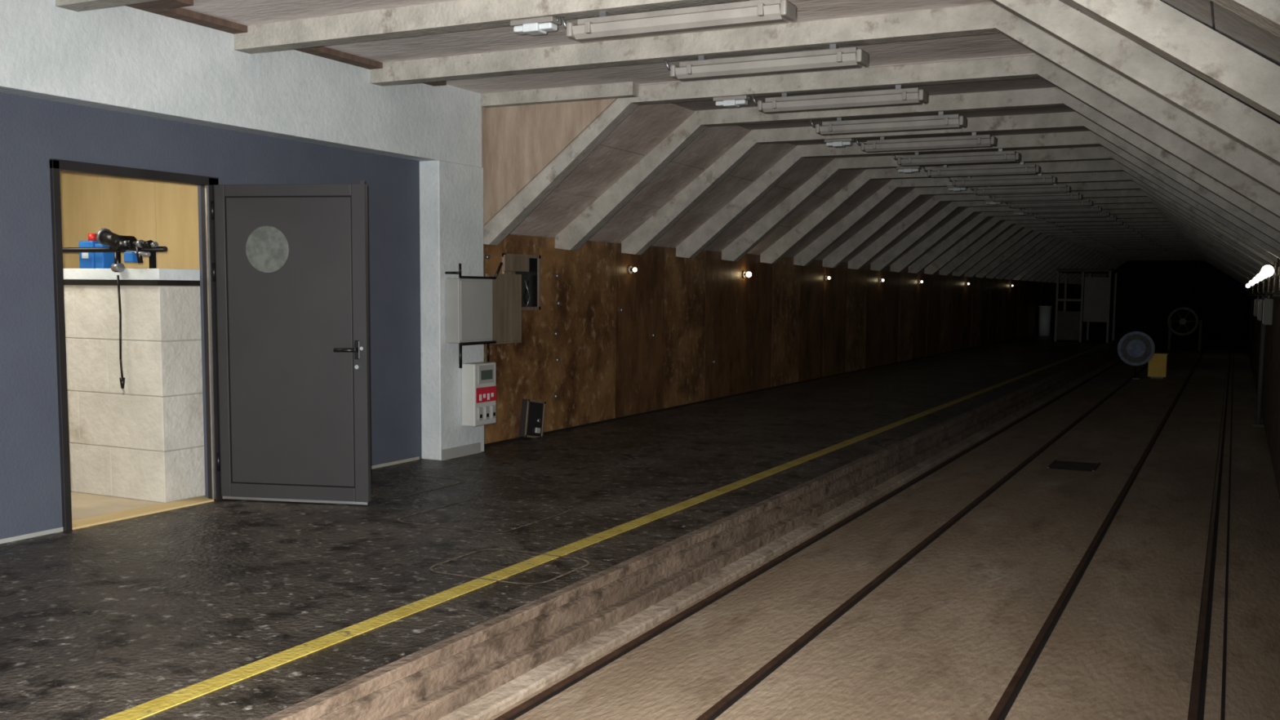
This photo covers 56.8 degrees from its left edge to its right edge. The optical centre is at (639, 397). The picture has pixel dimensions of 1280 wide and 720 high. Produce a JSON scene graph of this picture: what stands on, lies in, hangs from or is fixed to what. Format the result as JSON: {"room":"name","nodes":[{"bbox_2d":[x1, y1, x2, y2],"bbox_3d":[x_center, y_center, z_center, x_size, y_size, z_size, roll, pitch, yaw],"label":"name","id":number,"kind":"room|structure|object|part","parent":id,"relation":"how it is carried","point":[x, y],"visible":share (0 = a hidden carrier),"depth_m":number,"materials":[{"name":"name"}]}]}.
{"room":"underground train platform","nodes":[
{"label":"underground train platform","id":0,"kind":"room"},
{"bbox_2d":[59,170,199,269],"bbox_3d":[-4.538,-0.623,7.730,2.740,2.600,3.600,3,6,26],"label":"wall","id":1,"kind":"structure","parent":0,"point":[166,214],"depth_m":9.28,"materials":[{"name":"brown wood"}]},
{"bbox_2d":[71,491,205,520],"bbox_3d":[-4.373,0.950,8.120,2.640,0.600,4.000,3,6,26],"label":"floor","id":2,"kind":"structure","parent":0,"point":[84,505],"depth_m":7.69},
{"bbox_2d":[62,268,204,502],"bbox_3d":[-4.110,-0.147,8.448,2.510,1.530,0.510,3,6,26],"label":"counter","id":3,"kind":"object","parent":2,"relation":"on","point":[145,442],"depth_m":7.86,"materials":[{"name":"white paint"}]},
{"bbox_2d":[79,233,114,268],"bbox_3d":[-3.704,-0.999,8.083,0.240,0.240,0.125,3,6,26],"label":"canister","id":4,"kind":"object","parent":3,"relation":"on","point":[86,260],"visible":0.61,"depth_m":8.04,"materials":[{"name":"plastic"}]},
{"bbox_2d":[62,227,167,395],"bbox_3d":[-4.161,-0.607,8.173,2.420,1.092,0.155,3,6,26],"label":"cable hoist","id":5,"kind":"object","parent":3,"relation":"attached to","point":[133,250],"visible":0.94,"depth_m":7.71,"materials":[{"name":"black metal"}]},
{"bbox_2d":[429,548,589,584],"bbox_3d":[-0.664,0.862,6.078,0.696,0.001,0.616,3,6,26],"label":"trim","id":6,"kind":"structure","parent":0,"point":[588,562],"depth_m":6.03,"materials":[{"name":"black"}]},
{"bbox_2d":[0,92,1093,543],"bbox_3d":[7.290,-2.251,28.136,0.310,3.550,63.000,3,6,26],"label":"wall","id":7,"kind":"structure","parent":0,"point":[605,342],"depth_m":11.44,"materials":[{"name":"brown wood"}]},
{"bbox_2d":[49,158,225,531],"bbox_3d":[-3.118,-0.335,7.327,0.185,2.125,1.220,3,6,26],"label":"frame","id":8,"kind":"object","parent":7,"relation":"attached to","point":[206,183],"visible":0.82,"depth_m":7.24,"materials":[{"name":"metal"}]},
{"bbox_2d":[0,0,482,167],"bbox_3d":[-4.093,-1.864,5.030,0.340,0.670,11.580,3,6,26],"label":"band","id":9,"kind":"object","parent":7,"relation":"attached to","point":[124,59],"visible":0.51,"depth_m":7.48,"materials":[{"name":"white paint"}]},
{"bbox_2d":[210,180,371,504],"bbox_3d":[-2.277,-0.352,7.689,1.065,2.083,0.136,1,5,9],"label":"leaf","id":10,"kind":"object","parent":7,"relation":"attached to","point":[294,420],"depth_m":7.69,"materials":[{"name":"grey metal"}]},
{"bbox_2d":[245,226,288,272],"bbox_3d":[-2.412,-0.959,7.662,0.300,0.300,0.002,1,5,10],"label":"round window","id":11,"kind":"structure","parent":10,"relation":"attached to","point":[267,248],"depth_m":7.66,"materials":[{"name":"grey glass"}]},
{"bbox_3d":[-1.867,-0.274,7.591,0.182,0.184,0.063,1,5,10],"label":"handle","id":12,"kind":"part","parent":10,"relation":"part of","materials":[{"name":"grey metal"}]},
{"bbox_2d":[484,253,540,345],"bbox_3d":[-1.210,-0.913,10.858,0.354,0.810,1.200,3,6,26],"label":"electrical box","id":13,"kind":"object","parent":7,"relation":"attached to","point":[517,289],"depth_m":10.68,"materials":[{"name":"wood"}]},
{"bbox_2d":[627,265,636,273],"bbox_3d":[-0.077,-1.409,13.052,0.092,0.089,0.089,3,6,26],"label":"wall lamp","id":14,"kind":"object","parent":7,"relation":"attached to","point":[630,268],"visible":1,"depth_m":13.04,"materials":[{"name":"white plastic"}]},
{"bbox_2d":[742,271,751,277],"bbox_3d":[1.457,-1.671,16.075,0.116,0.089,0.089,3,6,26],"label":"wall lamp","id":15,"kind":"object","parent":7,"relation":"attached to","point":[748,274],"visible":1,"depth_m":16.06,"materials":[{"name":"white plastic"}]},
{"bbox_2d":[824,275,830,280],"bbox_3d":[3.059,-1.950,19.287,0.092,0.089,0.089,3,6,26],"label":"wall lamp","id":16,"kind":"object","parent":7,"relation":"attached to","point":[826,277],"visible":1,"depth_m":19.27,"materials":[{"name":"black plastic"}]},
{"bbox_2d":[481,98,617,226],"bbox_3d":[-0.868,-1.958,9.956,1.710,1.200,0.100,3,6,26],"label":"wall","id":17,"kind":"structure","parent":0,"point":[518,142],"depth_m":10.04,"materials":[{"name":"beige wood"}]},
{"bbox_2d":[123,0,1111,168],"bbox_3d":[9.470,-4.056,26.883,4.910,0.150,63.000,3,6,26],"label":"ceiling","id":18,"kind":"structure","parent":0,"point":[232,16],"depth_m":8.11,"materials":[{"name":"concrete"}]},
{"bbox_2d":[55,0,1279,285],"bbox_3d":[10.105,-3.314,26.184,6.420,1.270,60.150,3,6,26],"label":"roof beams","id":19,"kind":"structure","parent":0,"point":[1193,169],"depth_m":9.16,"materials":[{"name":"grey concrete"}]},
{"bbox_2d":[510,15,560,35],"bbox_3d":[-0.587,-2.090,6.665,0.290,0.075,0.110,3,6,26],"label":"emergency light","id":20,"kind":"object","parent":19,"relation":"attached to","point":[538,25],"visible":1,"depth_m":6.62,"materials":[{"name":"white paint"}]},
{"bbox_2d":[560,0,795,41],"bbox_3d":[0.161,-2.021,6.301,1.357,0.142,0.170,3,6,26],"label":"fluorescent light","id":21,"kind":"object","parent":19,"relation":"attached to","point":[606,26],"visible":1,"depth_m":6.22,"materials":[{"name":"white plastic"}]},
{"bbox_2d":[713,94,750,107],"bbox_3d":[0.721,-2.316,9.266,0.290,0.075,0.110,3,6,26],"label":"emergency light","id":22,"kind":"object","parent":19,"relation":"attached to","point":[734,101],"visible":1,"depth_m":9.22,"materials":[{"name":"white paint"}]},
{"bbox_2d":[663,44,868,80],"bbox_3d":[0.761,-2.125,7.494,1.357,0.142,0.170,3,6,26],"label":"fluorescent light","id":23,"kind":"object","parent":19,"relation":"attached to","point":[834,57],"visible":1,"depth_m":7.41,"materials":[{"name":"white plastic"}]},
{"bbox_2d":[824,137,853,147],"bbox_3d":[1.984,-2.533,11.778,0.290,0.075,0.110,3,6,26],"label":"emergency light","id":24,"kind":"object","parent":19,"relation":"attached to","point":[837,143],"visible":1,"depth_m":11.73,"materials":[{"name":"white paint"}]},
{"bbox_2d":[751,84,928,113],"bbox_3d":[1.469,-2.247,8.901,1.357,0.142,0.170,3,6,26],"label":"fluorescent light","id":25,"kind":"object","parent":19,"relation":"attached to","point":[900,95],"visible":1,"depth_m":8.82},
{"bbox_2d":[808,111,966,135],"bbox_3d":[2.101,-2.355,10.157,1.357,0.142,0.170,3,6,26],"label":"fluorescent light","id":26,"kind":"object","parent":19,"relation":"attached to","point":[941,121],"visible":1,"depth_m":10.08,"materials":[{"name":"white plastic"}]},
{"bbox_2d":[896,165,921,173],"bbox_3d":[3.248,-2.751,14.290,0.290,0.075,0.110,3,6,26],"label":"emergency light","id":27,"kind":"object","parent":19,"relation":"attached to","point":[912,169],"visible":1,"depth_m":14.25,"materials":[{"name":"white paint"}]},
{"bbox_2d":[854,132,996,152],"bbox_3d":[2.732,-2.464,11.413,1.357,0.142,0.170,3,6,26],"label":"fluorescent light","id":28,"kind":"object","parent":19,"relation":"attached to","point":[975,140],"visible":1,"depth_m":11.34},
{"bbox_2d":[891,148,1021,166],"bbox_3d":[3.364,-2.573,12.669,1.357,0.142,0.170,3,6,26],"label":"fluorescent light","id":29,"kind":"object","parent":19,"relation":"attached to","point":[1002,156],"visible":1,"depth_m":12.60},
{"bbox_2d":[946,185,968,191],"bbox_3d":[4.511,-2.968,16.802,0.290,0.075,0.110,3,6,26],"label":"emergency light","id":30,"kind":"object","parent":19,"relation":"attached to","point":[951,188],"visible":0.89,"depth_m":16.76,"materials":[{"name":"white paint"}]},
{"bbox_2d":[922,161,1040,177],"bbox_3d":[3.996,-2.682,13.925,1.357,0.142,0.170,3,6,26],"label":"fluorescent light","id":31,"kind":"object","parent":19,"relation":"attached to","point":[1022,169],"visible":1,"depth_m":13.86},
{"bbox_2d":[984,200,1001,204],"bbox_3d":[5.774,-3.186,19.313,0.290,0.075,0.110,3,6,26],"label":"emergency light","id":32,"kind":"object","parent":19,"relation":"attached to","point":[987,202],"visible":0.63,"depth_m":19.29,"materials":[{"name":"white paint"}]},
{"bbox_2d":[947,173,1057,186],"bbox_3d":[4.627,-2.791,15.181,1.357,0.142,0.170,3,6,26],"label":"fluorescent light","id":33,"kind":"object","parent":19,"relation":"attached to","point":[969,181],"visible":0.95,"depth_m":15.11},
{"bbox_2d":[969,182,1071,195],"bbox_3d":[5.259,-2.899,16.437,1.357,0.142,0.170,3,6,26],"label":"fluorescent light","id":34,"kind":"object","parent":19,"relation":"attached to","point":[1055,188],"visible":0.95,"depth_m":16.37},
{"bbox_2d":[1013,210,1028,215],"bbox_3d":[7.037,-3.404,21.825,0.290,0.075,0.110,3,6,26],"label":"emergency light","id":35,"kind":"object","parent":19,"relation":"attached to","point":[1015,212],"visible":0.63,"depth_m":21.81,"materials":[{"name":"white paint"}]},
{"bbox_2d":[988,191,1082,202],"bbox_3d":[5.891,-3.008,17.693,1.357,0.142,0.170,3,6,26],"label":"fluorescent light","id":36,"kind":"object","parent":19,"relation":"attached to","point":[1068,196],"visible":0.94,"depth_m":17.62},
{"bbox_2d":[1004,199,1093,208],"bbox_3d":[6.522,-3.117,18.949,1.357,0.142,0.170,3,6,26],"label":"fluorescent light","id":37,"kind":"object","parent":19,"relation":"attached to","point":[1084,202],"visible":0.91,"depth_m":18.88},
{"bbox_2d":[1019,205,1102,213],"bbox_3d":[7.154,-3.226,20.204,1.357,0.142,0.170,3,6,26],"label":"fluorescent light","id":38,"kind":"object","parent":19,"relation":"attached to","point":[1094,208],"visible":0.88,"depth_m":20.14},
{"bbox_2d":[1031,210,1110,217],"bbox_3d":[7.785,-3.334,21.460,1.357,0.142,0.170,3,6,26],"label":"fluorescent light","id":39,"kind":"object","parent":19,"relation":"attached to","point":[1104,213],"visible":0.88,"depth_m":21.39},
{"bbox_2d":[1043,215,1116,222],"bbox_3d":[8.417,-3.443,22.716,1.357,0.142,0.170,3,6,26],"label":"fluorescent light","id":40,"kind":"object","parent":19,"relation":"attached to","point":[1111,218],"visible":0.88,"depth_m":22.63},
{"bbox_2d":[1053,219,1123,226],"bbox_3d":[9.049,-3.552,23.972,1.357,0.142,0.170,3,6,26],"label":"fluorescent light","id":41,"kind":"object","parent":19,"relation":"attached to","point":[1118,222],"visible":0.83,"depth_m":23.90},
{"bbox_2d":[1064,223,1128,229],"bbox_3d":[9.681,-3.661,25.228,1.357,0.142,0.170,3,6,26],"label":"fluorescent light","id":42,"kind":"object","parent":19,"relation":"attached to","point":[1124,225],"visible":0.65,"depth_m":25.14,"materials":[{"name":"white plastic"}]},
{"bbox_2d":[1071,226,1133,232],"bbox_3d":[10.312,-3.770,26.484,1.357,0.142,0.170,3,6,26],"label":"fluorescent light","id":43,"kind":"object","parent":19,"relation":"attached to","point":[1130,228],"visible":0.67,"depth_m":26.42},
{"bbox_2d":[1079,230,1138,235],"bbox_3d":[10.944,-3.878,27.740,1.357,0.142,0.170,3,6,26],"label":"fluorescent light","id":44,"kind":"object","parent":19,"relation":"attached to","point":[1135,233],"visible":0.55,"depth_m":27.62,"materials":[{"name":"white plastic"}]},
{"bbox_2d":[509,102,1062,267],"bbox_3d":[10.657,-4.009,32.846,1.577,1.220,51.320,3,6,26],"label":"sloped ceiling","id":45,"kind":"structure","parent":0,"point":[646,126],"depth_m":12.53,"materials":[{"name":"grey wood"}]},
{"bbox_2d":[486,332,1279,719],"bbox_3d":[11.777,-0.389,26.040,3.020,0.300,63.000,3,6,26],"label":"floor","id":46,"kind":"structure","parent":0,"point":[944,637],"depth_m":6.76,"materials":[{"name":"concrete"}]},
{"bbox_2d":[0,324,1168,719],"bbox_3d":[8.908,-0.694,27.456,3.400,0.601,63.000,3,6,26],"label":"platform","id":47,"kind":"object","parent":46,"relation":"on","point":[97,622],"visible":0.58,"depth_m":6.43,"materials":[{"name":"concrete"}]},
{"bbox_2d":[371,475,464,497],"bbox_3d":[-1.727,0.634,8.502,0.614,0.001,0.914,3,6,26],"label":"trim","id":48,"kind":"structure","parent":47,"relation":"on","point":[400,475],"depth_m":8.58,"materials":[{"name":"black metal"}]},
{"bbox_2d":[418,160,484,460],"bbox_3d":[-1.577,-0.727,9.993,0.207,2.450,0.640,3,6,26],"label":"column","id":49,"kind":"structure","parent":47,"relation":"on","point":[451,193],"depth_m":9.78,"materials":[{"name":"white paint"}]},
{"bbox_2d":[444,262,502,368],"bbox_3d":[-1.391,-0.705,9.949,0.162,0.876,0.630,3,6,26],"label":"electrical box","id":50,"kind":"object","parent":49,"relation":"attached to","point":[469,300],"visible":1,"depth_m":9.78,"materials":[{"name":"grey metal"}]},
{"bbox_2d":[461,361,496,426],"bbox_3d":[-1.367,-0.032,10.098,0.157,0.530,0.330,3,6,26],"label":"control panel","id":51,"kind":"object","parent":49,"relation":"attached to","point":[478,380],"visible":0.99,"depth_m":9.98,"materials":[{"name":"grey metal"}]},
{"bbox_2d":[397,498,571,532],"bbox_3d":[-0.967,0.736,7.455,0.814,0.001,0.914,3,6,26],"label":"trim","id":52,"kind":"structure","parent":47,"relation":"on","point":[570,509],"depth_m":7.37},
{"bbox_2d":[519,399,546,438],"bbox_3d":[-1.024,0.206,11.342,0.085,0.406,0.372,3,6,26],"label":"box","id":53,"kind":"object","parent":47,"relation":"on","point":[532,413],"visible":0.88,"depth_m":11.28,"materials":[{"name":"metal"}]},
{"bbox_2d":[99,324,1157,719],"bbox_3d":[9.892,-0.942,26.940,0.105,0.004,63.000,3,6,26],"label":"platform safety line","id":54,"kind":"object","parent":47,"relation":"on","point":[152,707],"depth_m":5.46,"materials":[{"name":"yellow paint"}]},
{"bbox_2d":[1038,306,1052,335],"bbox_3d":[13.694,-2.601,40.041,0.440,1.000,0.440,3,6,26],"label":"litter bin","id":55,"kind":"object","parent":47,"relation":"on","point":[1045,312],"visible":1,"depth_m":39.90,"materials":[{"name":"grey metal"}]},
{"bbox_2d":[1053,268,1117,342],"bbox_3d":[13.444,-2.782,35.660,1.500,2.150,2.000,3,6,26],"label":"booth","id":56,"kind":"object","parent":47,"relation":"on","point":[1095,307],"visible":1,"depth_m":34.77,"materials":[{"name":"metal"}]},
{"bbox_2d":[493,333,1168,719],"bbox_3d":[10.490,-0.616,26.668,0.058,0.015,63.000,3,6,26],"label":"rail","id":57,"kind":"object","parent":46,"relation":"on","point":[554,690],"visible":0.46,"depth_m":6.60,"materials":[{"name":"black metal"}]},
{"bbox_2d":[695,335,1185,719],"bbox_3d":[11.125,-0.582,26.352,0.058,0.015,63.000,3,6,26],"label":"rail","id":58,"kind":"object","parent":46,"relation":"on","point":[744,687],"visible":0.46,"depth_m":6.61,"materials":[{"name":"black metal"}]},
{"bbox_2d":[1046,459,1100,471],"bbox_3d":[4.347,0.682,11.851,0.440,0.010,0.600,3,6,26],"label":"drain grate","id":59,"kind":"object","parent":46,"relation":"on","point":[1057,464],"visible":1,"depth_m":11.81,"materials":[{"name":"black metal"}]},
{"bbox_2d":[987,332,1214,719],"bbox_3d":[12.054,-0.531,25.888,0.058,0.015,63.000,3,6,26],"label":"rail","id":60,"kind":"object","parent":46,"relation":"on","point":[1002,708],"visible":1,"depth_m":6.71,"materials":[{"name":"black metal"}]},
{"bbox_2d":[1117,331,1155,379],"bbox_3d":[10.081,-0.862,24.068,0.700,0.970,0.160,3,6,26],"label":"round sign","id":61,"kind":"object","parent":46,"relation":"on","point":[1135,348],"visible":1,"depth_m":24.02,"materials":[{"name":"black plastic"}]},
{"bbox_2d":[1147,352,1168,378],"bbox_3d":[10.643,-0.654,24.342,0.370,0.515,0.220,3,6,26],"label":"box","id":62,"kind":"object","parent":46,"relation":"on","point":[1157,364],"visible":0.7,"depth_m":24.25,"materials":[{"name":"paint"}]},
{"bbox_2d":[1167,306,1202,351],"bbox_3d":[16.701,-2.108,36.326,0.985,1.345,0.200,3,6,26],"label":"wheel","id":63,"kind":"object","parent":46,"relation":"on","point":[1182,321],"visible":1,"depth_m":36.27,"materials":[{"name":"metal"}]},
{"bbox_2d":[1187,333,1232,719],"bbox_3d":[12.698,-0.496,25.568,0.058,0.015,63.000,3,6,26],"label":"rail","id":64,"kind":"object","parent":46,"relation":"on","point":[1197,694],"visible":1,"depth_m":6.73,"materials":[{"name":"black metal"}]},
{"bbox_2d":[1220,337,1234,719],"bbox_3d":[12.786,-0.486,25.524,0.015,0.004,63.000,3,6,26],"label":"rail","id":65,"kind":"object","parent":46,"relation":"on","point":[1224,644],"visible":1,"depth_m":6.75,"materials":[{"name":"black metal"}]},
{"bbox_2d":[1252,297,1267,426],"bbox_3d":[8.145,-0.467,15.510,0.140,1.700,0.140,3,6,26],"label":"steel post","id":66,"kind":"object","parent":46,"relation":"on","point":[1262,346],"visible":0.98,"depth_m":15.51,"materials":[{"name":"grey metal"}]},
{"bbox_2d":[1092,260,1246,333],"bbox_3d":[24.339,-4.657,54.830,6.820,3.800,0.200,3,6,26],"label":"wall","id":67,"kind":"structure","parent":0,"point":[1148,291],"depth_m":54.49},
{"bbox_2d":[1058,0,1279,124],"bbox_3d":[12.439,-3.336,25.452,1.783,1.215,63.000,3,6,26],"label":"wall","id":68,"kind":"structure","parent":0,"point":[1219,19],"depth_m":3.83,"materials":[{"name":"grey concrete"}]},
{"bbox_2d":[1244,257,1279,498],"bbox_3d":[13.190,-1.464,25.236,0.120,2.610,63.000,3,6,26],"label":"wall","id":69,"kind":"structure","parent":0,"point":[1270,408],"depth_m":14.54,"materials":[{"name":"concrete"}]},
{"bbox_2d":[1248,280,1257,285],"bbox_3d":[13.067,-2.442,25.213,0.175,0.120,0.117,3,6,26],"label":"wall lamp","id":70,"kind":"object","parent":69,"relation":"attached to","point":[1251,282],"visible":0.71,"depth_m":25.19,"materials":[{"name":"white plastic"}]},
{"bbox_2d":[1253,296,1261,316],"bbox_3d":[11.076,-1.635,21.233,0.108,0.360,0.240,3,6,26],"label":"junction box","id":71,"kind":"object","parent":69,"relation":"attached to","point":[1255,302],"visible":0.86,"depth_m":21.14,"materials":[{"name":"grey metal"}]},
{"bbox_2d":[1252,276,1263,283],"bbox_3d":[10.607,-2.017,20.313,0.166,0.110,0.107,3,6,26],"label":"wall lamp","id":72,"kind":"object","parent":69,"relation":"attached to","point":[1254,280],"visible":0.58,"depth_m":20.29,"materials":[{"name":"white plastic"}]},
{"bbox_2d":[1257,296,1263,320],"bbox_3d":[9.284,-1.326,17.670,0.108,0.360,0.240,3,6,26],"label":"junction box","id":73,"kind":"object","parent":69,"relation":"attached to","point":[1260,301],"visible":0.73,"depth_m":17.58,"materials":[{"name":"grey metal"}]},
{"bbox_2d":[1244,290,1279,296],"bbox_3d":[15.804,-2.663,30.554,0.060,0.060,51.000,3,6,26],"label":"pipe","id":74,"kind":"object","parent":69,"relation":"attached to","point":[1277,293],"visible":0.99,"depth_m":15.75,"materials":[{"name":"metal"}]},
{"bbox_2d":[1255,273,1268,280],"bbox_3d":[8.994,-1.739,17.106,0.166,0.110,0.107,3,6,26],"label":"wall lamp","id":75,"kind":"object","parent":69,"relation":"attached to","point":[1258,277],"visible":0.62,"depth_m":17.09,"materials":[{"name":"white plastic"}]},
{"bbox_2d":[1259,271,1275,278],"bbox_3d":[7.740,-1.523,14.612,0.166,0.110,0.107,3,6,26],"label":"wall lamp","id":76,"kind":"object","parent":69,"relation":"attached to","point":[1261,276],"visible":0.44,"depth_m":14.60,"materials":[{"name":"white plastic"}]},
{"bbox_2d":[1262,295,1273,324],"bbox_3d":[7.672,-1.068,14.461,0.108,0.360,0.240,3,6,26],"label":"junction box","id":77,"kind":"object","parent":69,"relation":"attached to","point":[1268,304],"visible":1,"depth_m":14.36,"materials":[{"name":"grey metal"}]},
{"bbox_2d":[1261,265,1279,276],"bbox_3d":[6.791,-1.362,12.745,0.184,0.130,0.127,3,6,26],"label":"wall lamp","id":78,"kind":"object","parent":69,"relation":"attached to","point":[1267,270],"visible":1,"depth_m":12.71,"materials":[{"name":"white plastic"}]}
]}

